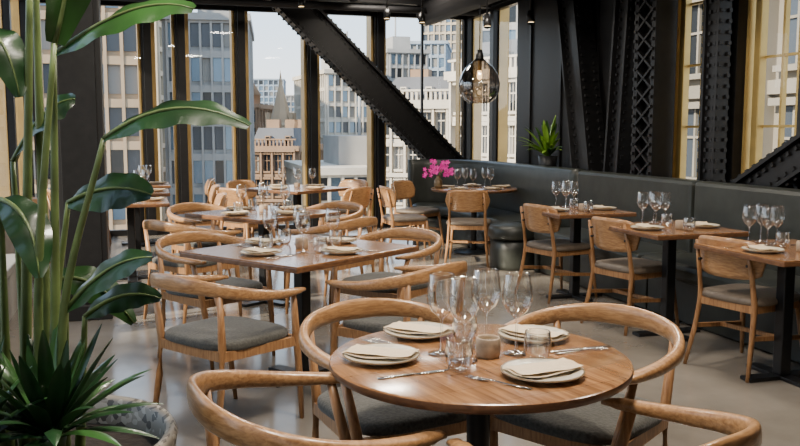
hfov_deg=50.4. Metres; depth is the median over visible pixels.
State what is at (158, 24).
building
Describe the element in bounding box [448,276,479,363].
wine glass
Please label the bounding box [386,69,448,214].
building
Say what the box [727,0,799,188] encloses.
window
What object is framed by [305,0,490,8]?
ceiling beam
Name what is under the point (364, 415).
armchair
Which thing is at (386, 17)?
track spotlight
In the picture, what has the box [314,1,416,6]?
wall
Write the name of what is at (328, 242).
dinner plate
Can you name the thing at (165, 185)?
dining table
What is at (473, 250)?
round dining table
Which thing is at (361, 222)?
armchair
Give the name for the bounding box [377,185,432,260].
dining chair
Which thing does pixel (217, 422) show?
armchair
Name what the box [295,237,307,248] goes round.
candle holder
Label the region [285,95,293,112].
building
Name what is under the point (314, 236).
water tumbler
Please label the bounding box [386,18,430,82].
building
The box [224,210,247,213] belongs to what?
linen napkin
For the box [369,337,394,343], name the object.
fork
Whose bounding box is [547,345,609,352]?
knife
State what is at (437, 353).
wine glass
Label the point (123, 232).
window
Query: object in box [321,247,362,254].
dinner plate
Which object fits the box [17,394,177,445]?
planter
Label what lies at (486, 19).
track spotlight
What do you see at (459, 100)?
window
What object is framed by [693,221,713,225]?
linen napkin
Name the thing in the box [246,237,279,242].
linen napkin
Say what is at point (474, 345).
wine glass
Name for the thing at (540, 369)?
linen napkin
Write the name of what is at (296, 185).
candle holder
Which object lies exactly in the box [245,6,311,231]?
window
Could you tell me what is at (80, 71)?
column
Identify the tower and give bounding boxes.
[265,71,295,127]
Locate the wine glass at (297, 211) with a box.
[295,211,310,252]
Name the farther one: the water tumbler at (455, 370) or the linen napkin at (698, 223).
the linen napkin at (698, 223)
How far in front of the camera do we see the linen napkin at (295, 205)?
7.19 m
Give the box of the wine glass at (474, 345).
[471,267,500,347]
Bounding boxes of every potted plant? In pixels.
[0,0,251,445]
[518,115,561,165]
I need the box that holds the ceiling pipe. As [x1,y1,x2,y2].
[108,0,478,15]
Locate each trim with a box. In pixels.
[139,23,156,234]
[170,14,188,203]
[229,6,247,228]
[300,37,318,226]
[366,12,384,227]
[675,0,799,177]
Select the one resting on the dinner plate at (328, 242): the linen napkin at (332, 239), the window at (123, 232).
the linen napkin at (332, 239)
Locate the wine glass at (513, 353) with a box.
[502,272,532,356]
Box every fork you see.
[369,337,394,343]
[464,374,532,389]
[554,346,611,353]
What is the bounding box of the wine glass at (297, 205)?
[293,205,306,243]
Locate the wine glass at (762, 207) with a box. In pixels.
[760,207,775,245]
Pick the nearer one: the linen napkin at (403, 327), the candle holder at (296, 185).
the linen napkin at (403, 327)
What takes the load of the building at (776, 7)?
on the ground
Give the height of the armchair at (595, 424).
0.775 m
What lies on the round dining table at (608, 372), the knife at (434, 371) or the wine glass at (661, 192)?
the knife at (434, 371)
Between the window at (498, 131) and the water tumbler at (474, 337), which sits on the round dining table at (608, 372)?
the water tumbler at (474, 337)
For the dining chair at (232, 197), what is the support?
on the floor
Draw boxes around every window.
[0,0,18,197]
[10,0,34,196]
[33,0,49,220]
[100,0,148,236]
[150,14,181,234]
[184,4,240,229]
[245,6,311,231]
[317,10,377,227]
[384,12,465,226]
[465,7,491,160]
[490,0,518,162]
[672,0,733,182]
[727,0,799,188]
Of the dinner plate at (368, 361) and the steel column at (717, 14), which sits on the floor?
the steel column at (717, 14)
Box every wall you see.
[5,231,14,253]
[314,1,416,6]
[475,0,613,167]
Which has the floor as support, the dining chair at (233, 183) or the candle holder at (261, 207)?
the dining chair at (233, 183)
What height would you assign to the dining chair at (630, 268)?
0.808 m
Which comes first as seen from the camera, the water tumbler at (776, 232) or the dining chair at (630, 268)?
the water tumbler at (776, 232)
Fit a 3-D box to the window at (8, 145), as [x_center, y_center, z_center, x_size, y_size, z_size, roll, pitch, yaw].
[-4.179,-1.346,8.719,0.215,2.820,1.500,-2,7,-17]
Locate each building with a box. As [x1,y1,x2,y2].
[33,3,141,229]
[154,20,166,221]
[160,10,255,222]
[253,79,285,104]
[253,82,288,136]
[255,120,322,224]
[284,96,389,223]
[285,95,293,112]
[292,31,387,143]
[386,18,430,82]
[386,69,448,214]
[410,40,451,76]
[424,20,461,70]
[444,39,516,162]
[482,5,517,42]
[686,0,799,178]
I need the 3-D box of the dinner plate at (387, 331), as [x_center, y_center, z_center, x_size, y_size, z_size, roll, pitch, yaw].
[0.060,0.358,2.796,0.230,0.020,0.230,0,6,0]
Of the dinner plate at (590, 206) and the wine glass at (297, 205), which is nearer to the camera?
the wine glass at (297, 205)
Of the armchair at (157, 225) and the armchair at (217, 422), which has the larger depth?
the armchair at (157, 225)
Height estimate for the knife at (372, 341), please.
0.005 m
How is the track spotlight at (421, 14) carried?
hanging from the ceiling
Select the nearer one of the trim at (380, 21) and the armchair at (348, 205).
the armchair at (348, 205)
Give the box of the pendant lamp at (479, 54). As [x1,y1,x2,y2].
[459,5,499,102]
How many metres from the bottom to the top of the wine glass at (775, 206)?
0.226 m
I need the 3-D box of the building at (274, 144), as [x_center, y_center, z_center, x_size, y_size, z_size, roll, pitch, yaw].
[-12.003,-0.896,92.415,5.640,20.532,15.070,1,6,6]
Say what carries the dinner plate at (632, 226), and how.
on the dining table at (669, 235)
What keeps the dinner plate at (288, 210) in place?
on the dining table at (254, 217)
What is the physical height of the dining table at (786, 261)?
0.749 m
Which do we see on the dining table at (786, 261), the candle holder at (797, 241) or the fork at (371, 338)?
the candle holder at (797, 241)
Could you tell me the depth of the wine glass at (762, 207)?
4.92 m
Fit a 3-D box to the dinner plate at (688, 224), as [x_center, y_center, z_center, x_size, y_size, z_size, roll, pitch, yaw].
[2.100,0.019,5.896,0.230,0.020,0.230,0,6,0]
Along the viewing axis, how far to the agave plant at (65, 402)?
2.01 m
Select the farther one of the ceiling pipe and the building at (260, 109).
the building at (260, 109)
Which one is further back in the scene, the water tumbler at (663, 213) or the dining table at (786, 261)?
the water tumbler at (663, 213)
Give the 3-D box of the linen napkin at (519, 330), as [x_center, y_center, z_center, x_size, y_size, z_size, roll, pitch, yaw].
[0.430,0.354,2.745,0.205,0.022,0.108,6,9,43]
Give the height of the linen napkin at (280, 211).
0.022 m
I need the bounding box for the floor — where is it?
[9,226,799,445]
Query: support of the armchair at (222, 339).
on the floor
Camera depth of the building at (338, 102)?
103.03 m
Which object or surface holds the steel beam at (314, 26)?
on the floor
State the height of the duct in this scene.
0.487 m
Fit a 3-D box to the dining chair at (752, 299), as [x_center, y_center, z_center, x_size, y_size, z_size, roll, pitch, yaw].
[2.078,0.468,5.089,0.541,0.808,0.472,-4,7,-30]
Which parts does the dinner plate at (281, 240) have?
plate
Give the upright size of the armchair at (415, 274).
0.775 m
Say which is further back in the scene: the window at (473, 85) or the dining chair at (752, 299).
the window at (473, 85)
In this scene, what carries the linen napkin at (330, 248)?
on the dinner plate at (361, 249)
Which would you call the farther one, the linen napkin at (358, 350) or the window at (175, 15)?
the window at (175, 15)
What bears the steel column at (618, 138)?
on the floor
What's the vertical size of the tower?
27.000 m
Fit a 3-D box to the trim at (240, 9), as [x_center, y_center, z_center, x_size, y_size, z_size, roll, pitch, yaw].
[-2.253,-1.481,11.889,0.170,3.300,0.390,-2,7,-17]
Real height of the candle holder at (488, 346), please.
0.060 m
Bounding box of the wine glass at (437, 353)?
[427,272,456,356]
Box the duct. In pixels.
[416,0,499,25]
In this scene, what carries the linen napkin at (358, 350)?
on the dinner plate at (368, 361)
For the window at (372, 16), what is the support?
in the wall at (314, 1)
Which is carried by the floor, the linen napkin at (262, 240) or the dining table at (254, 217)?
the dining table at (254, 217)
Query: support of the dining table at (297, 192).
on the floor
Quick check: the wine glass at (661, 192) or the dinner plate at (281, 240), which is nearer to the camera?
the dinner plate at (281, 240)
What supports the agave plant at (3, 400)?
in the planter
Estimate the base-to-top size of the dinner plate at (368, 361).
0.020 m
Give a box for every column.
[50,0,112,321]
[603,0,635,173]
[630,0,677,177]
[696,0,732,182]
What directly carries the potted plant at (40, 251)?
on the planter
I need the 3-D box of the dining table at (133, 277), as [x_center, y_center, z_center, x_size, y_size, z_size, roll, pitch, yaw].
[-2.564,0.163,8.118,0.700,0.749,0.750,-2,7,-17]
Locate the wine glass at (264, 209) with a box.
[262,209,276,248]
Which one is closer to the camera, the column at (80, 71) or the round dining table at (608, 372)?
the round dining table at (608, 372)
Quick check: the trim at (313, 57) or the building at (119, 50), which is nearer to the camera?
the trim at (313, 57)
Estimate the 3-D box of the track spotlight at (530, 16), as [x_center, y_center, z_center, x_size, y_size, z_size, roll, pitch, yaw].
[1.464,-2.576,9.508,0.082,0.706,0.152,0,6,1]
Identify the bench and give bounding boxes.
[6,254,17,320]
[407,159,799,362]
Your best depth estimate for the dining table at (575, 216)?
7.18 m
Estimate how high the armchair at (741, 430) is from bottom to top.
0.775 m
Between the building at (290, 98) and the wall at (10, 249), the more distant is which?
the building at (290, 98)
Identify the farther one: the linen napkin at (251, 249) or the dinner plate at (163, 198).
the dinner plate at (163, 198)
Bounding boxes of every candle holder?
[259,204,267,211]
[294,183,299,187]
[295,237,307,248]
[476,334,500,359]
[579,203,587,210]
[675,220,686,229]
[796,240,799,251]
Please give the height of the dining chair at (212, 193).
0.808 m
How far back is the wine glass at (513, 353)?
2.53 m
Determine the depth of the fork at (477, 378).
2.26 m
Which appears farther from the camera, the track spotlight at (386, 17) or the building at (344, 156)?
the building at (344, 156)
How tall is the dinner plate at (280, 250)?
0.020 m
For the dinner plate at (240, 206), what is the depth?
7.10 m
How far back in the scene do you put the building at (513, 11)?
88.08 m
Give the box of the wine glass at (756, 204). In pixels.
[754,204,769,242]
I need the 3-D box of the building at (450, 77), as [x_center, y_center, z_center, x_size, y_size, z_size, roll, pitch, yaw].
[11.574,0.632,54.368,13.070,25.764,12.140,-5,8,-41]
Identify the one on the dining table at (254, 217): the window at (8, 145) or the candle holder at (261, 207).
the candle holder at (261, 207)
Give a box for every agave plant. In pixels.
[0,324,163,445]
[0,335,94,442]
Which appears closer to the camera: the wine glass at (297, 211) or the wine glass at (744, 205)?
the wine glass at (297, 211)
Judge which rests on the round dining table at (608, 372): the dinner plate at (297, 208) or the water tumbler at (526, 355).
the water tumbler at (526, 355)
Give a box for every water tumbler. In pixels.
[278,228,290,244]
[313,236,326,253]
[329,229,341,245]
[445,336,472,372]
[452,312,476,343]
[524,328,550,357]
[661,213,672,226]
[683,217,695,231]
[775,232,789,247]
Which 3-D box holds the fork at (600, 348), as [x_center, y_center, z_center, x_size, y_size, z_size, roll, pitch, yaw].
[0.558,0.387,2.585,0.198,0.006,0.021,-2,7,-21]
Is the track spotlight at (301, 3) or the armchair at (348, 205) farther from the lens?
the track spotlight at (301, 3)
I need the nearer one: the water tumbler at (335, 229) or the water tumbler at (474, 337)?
the water tumbler at (474, 337)
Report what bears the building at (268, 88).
on the ground
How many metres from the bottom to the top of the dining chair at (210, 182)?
0.808 m
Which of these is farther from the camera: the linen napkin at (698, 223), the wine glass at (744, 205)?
the linen napkin at (698, 223)
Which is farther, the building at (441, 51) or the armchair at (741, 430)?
the building at (441, 51)
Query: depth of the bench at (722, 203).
7.32 m
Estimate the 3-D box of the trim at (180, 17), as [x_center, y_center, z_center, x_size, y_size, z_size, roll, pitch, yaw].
[-3.018,-1.456,11.657,0.170,3.300,0.390,-2,7,-17]
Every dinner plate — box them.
[146,198,164,200]
[221,211,249,215]
[225,206,252,210]
[240,248,281,255]
[244,238,283,244]
[275,210,303,214]
[276,206,302,209]
[319,237,356,243]
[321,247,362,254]
[342,343,419,365]
[383,321,451,339]
[463,184,481,186]
[497,324,568,343]
[500,358,584,382]
[589,206,616,209]
[630,225,664,230]
[687,223,719,227]
[740,246,784,253]
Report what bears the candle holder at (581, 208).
on the dining table at (575, 216)
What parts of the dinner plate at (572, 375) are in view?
plate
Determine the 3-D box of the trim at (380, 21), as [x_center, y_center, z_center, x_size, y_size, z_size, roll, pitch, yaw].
[-0.359,-1.544,12.464,0.170,3.300,0.390,-2,7,-17]
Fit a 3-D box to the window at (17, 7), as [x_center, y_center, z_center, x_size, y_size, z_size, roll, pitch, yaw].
[-4.618,-1.502,10.145,0.215,2.820,1.500,-2,7,-17]
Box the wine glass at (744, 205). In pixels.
[742,205,756,237]
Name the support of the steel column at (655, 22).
on the floor
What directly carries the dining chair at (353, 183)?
on the floor
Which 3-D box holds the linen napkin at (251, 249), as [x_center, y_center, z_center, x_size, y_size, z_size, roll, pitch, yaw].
[-0.751,0.151,4.599,0.205,0.022,0.108,6,8,42]
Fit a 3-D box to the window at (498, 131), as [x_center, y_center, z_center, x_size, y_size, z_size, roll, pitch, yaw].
[1.492,-1.835,11.355,0.215,2.420,0.900,-2,7,-17]
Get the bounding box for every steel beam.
[270,0,464,159]
[556,0,604,171]
[730,131,799,188]
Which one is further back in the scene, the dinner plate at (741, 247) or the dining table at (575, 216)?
the dining table at (575, 216)
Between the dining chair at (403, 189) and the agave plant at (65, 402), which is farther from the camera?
the dining chair at (403, 189)
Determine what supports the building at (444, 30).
on the ground
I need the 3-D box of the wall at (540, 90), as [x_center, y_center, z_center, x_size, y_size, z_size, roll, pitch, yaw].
[3.215,-0.851,5.549,0.156,3.325,15.050,-2,7,-17]
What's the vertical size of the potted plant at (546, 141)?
0.658 m
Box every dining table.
[120,197,169,282]
[122,182,170,245]
[134,189,169,257]
[179,234,418,387]
[185,206,340,306]
[242,185,350,228]
[329,323,633,445]
[431,185,517,254]
[522,205,636,301]
[608,221,748,341]
[694,239,799,386]
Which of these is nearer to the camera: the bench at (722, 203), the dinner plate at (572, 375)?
the dinner plate at (572, 375)
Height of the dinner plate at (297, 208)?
0.020 m
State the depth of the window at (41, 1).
11.01 m
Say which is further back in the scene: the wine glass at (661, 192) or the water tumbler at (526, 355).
the wine glass at (661, 192)
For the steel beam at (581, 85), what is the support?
on the floor
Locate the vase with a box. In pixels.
[422,159,453,188]
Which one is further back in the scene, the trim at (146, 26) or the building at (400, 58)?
the building at (400, 58)
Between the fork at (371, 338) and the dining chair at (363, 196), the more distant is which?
the dining chair at (363, 196)
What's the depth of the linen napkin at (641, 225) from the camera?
5.76 m
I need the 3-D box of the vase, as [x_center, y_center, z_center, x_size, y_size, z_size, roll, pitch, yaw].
[0.442,-0.570,9.792,0.374,0.345,0.292,0,6,0]
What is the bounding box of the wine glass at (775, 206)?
[769,206,784,244]
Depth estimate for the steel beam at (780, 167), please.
6.18 m
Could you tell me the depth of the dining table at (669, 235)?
5.88 m
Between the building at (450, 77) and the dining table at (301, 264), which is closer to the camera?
the dining table at (301, 264)
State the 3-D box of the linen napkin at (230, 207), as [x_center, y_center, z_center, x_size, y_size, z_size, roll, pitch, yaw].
[-1.356,-0.129,7.163,0.205,0.022,0.108,2,7,17]
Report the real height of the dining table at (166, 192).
0.749 m
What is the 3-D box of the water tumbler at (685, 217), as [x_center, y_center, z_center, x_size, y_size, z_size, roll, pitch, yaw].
[1.923,0.011,5.652,0.080,0.090,0.080,0,6,0]
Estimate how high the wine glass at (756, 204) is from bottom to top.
0.226 m
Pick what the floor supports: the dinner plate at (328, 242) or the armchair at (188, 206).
the armchair at (188, 206)
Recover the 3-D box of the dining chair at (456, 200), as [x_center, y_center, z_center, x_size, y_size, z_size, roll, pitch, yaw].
[0.736,0.029,9.112,0.472,0.808,0.541,1,6,9]
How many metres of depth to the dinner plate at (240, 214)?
6.68 m
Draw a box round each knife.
[359,338,379,342]
[377,369,448,378]
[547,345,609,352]
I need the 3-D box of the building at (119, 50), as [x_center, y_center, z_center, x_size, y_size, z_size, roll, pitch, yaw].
[-22.000,-4.830,61.841,8.000,35.000,19.000,-2,6,-14]
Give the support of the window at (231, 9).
in the wall at (314, 1)
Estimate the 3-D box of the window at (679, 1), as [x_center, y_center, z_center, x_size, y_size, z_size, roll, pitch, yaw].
[2.685,-1.410,7.471,0.215,2.420,0.970,-2,7,-17]
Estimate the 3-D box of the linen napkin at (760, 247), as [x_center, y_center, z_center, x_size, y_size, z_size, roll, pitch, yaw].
[2.006,0.140,4.702,0.108,0.022,0.205,0,6,0]
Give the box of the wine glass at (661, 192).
[659,192,670,224]
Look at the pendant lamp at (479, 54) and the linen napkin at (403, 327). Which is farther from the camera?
the pendant lamp at (479, 54)
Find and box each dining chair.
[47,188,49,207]
[174,178,215,225]
[174,192,230,276]
[175,184,219,225]
[216,188,275,239]
[226,180,279,237]
[318,187,373,236]
[319,179,369,234]
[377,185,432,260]
[389,180,443,248]
[444,190,490,266]
[514,203,597,303]
[580,216,679,335]
[683,235,799,382]
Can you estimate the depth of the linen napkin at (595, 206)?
7.20 m
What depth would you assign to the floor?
5.41 m
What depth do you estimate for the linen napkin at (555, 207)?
7.06 m
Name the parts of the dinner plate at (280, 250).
plate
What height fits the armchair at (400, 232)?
0.775 m
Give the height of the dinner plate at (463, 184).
0.020 m
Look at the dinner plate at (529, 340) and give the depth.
2.72 m
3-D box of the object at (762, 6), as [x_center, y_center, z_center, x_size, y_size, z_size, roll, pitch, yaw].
[2.859,-1.344,6.958,0.086,2.600,1.790,-2,7,-17]
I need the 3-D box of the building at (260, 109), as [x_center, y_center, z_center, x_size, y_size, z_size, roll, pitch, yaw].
[-23.505,-8.414,127.808,10.140,27.784,15.070,1,6,9]
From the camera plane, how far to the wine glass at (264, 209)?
4.79 m
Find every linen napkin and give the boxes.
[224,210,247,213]
[226,206,251,208]
[242,247,278,253]
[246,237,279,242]
[275,210,300,212]
[278,205,302,207]
[320,237,356,241]
[323,246,360,251]
[343,344,418,358]
[384,321,451,334]
[499,323,567,339]
[503,357,582,377]
[550,206,563,209]
[592,205,611,207]
[635,223,659,227]
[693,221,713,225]
[748,244,777,250]
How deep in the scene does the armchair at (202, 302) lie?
5.28 m
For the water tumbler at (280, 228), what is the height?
0.090 m
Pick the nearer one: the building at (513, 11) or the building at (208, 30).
the building at (208, 30)
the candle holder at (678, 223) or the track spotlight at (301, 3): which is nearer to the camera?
the candle holder at (678, 223)
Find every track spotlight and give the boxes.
[298,0,304,8]
[383,0,389,20]
[418,0,424,24]
[483,0,490,28]
[527,0,534,24]
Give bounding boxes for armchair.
[142,220,241,323]
[150,273,305,445]
[155,231,275,369]
[167,202,251,279]
[186,370,446,445]
[282,217,377,322]
[284,201,363,296]
[298,298,497,445]
[325,261,466,371]
[330,227,441,343]
[446,397,761,445]
[490,303,684,445]
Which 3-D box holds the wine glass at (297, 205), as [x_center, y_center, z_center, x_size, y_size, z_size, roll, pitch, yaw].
[-0.589,0.012,5.005,0.085,0.226,0.085,-1,6,-10]
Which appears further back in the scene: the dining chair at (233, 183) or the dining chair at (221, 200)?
the dining chair at (233, 183)

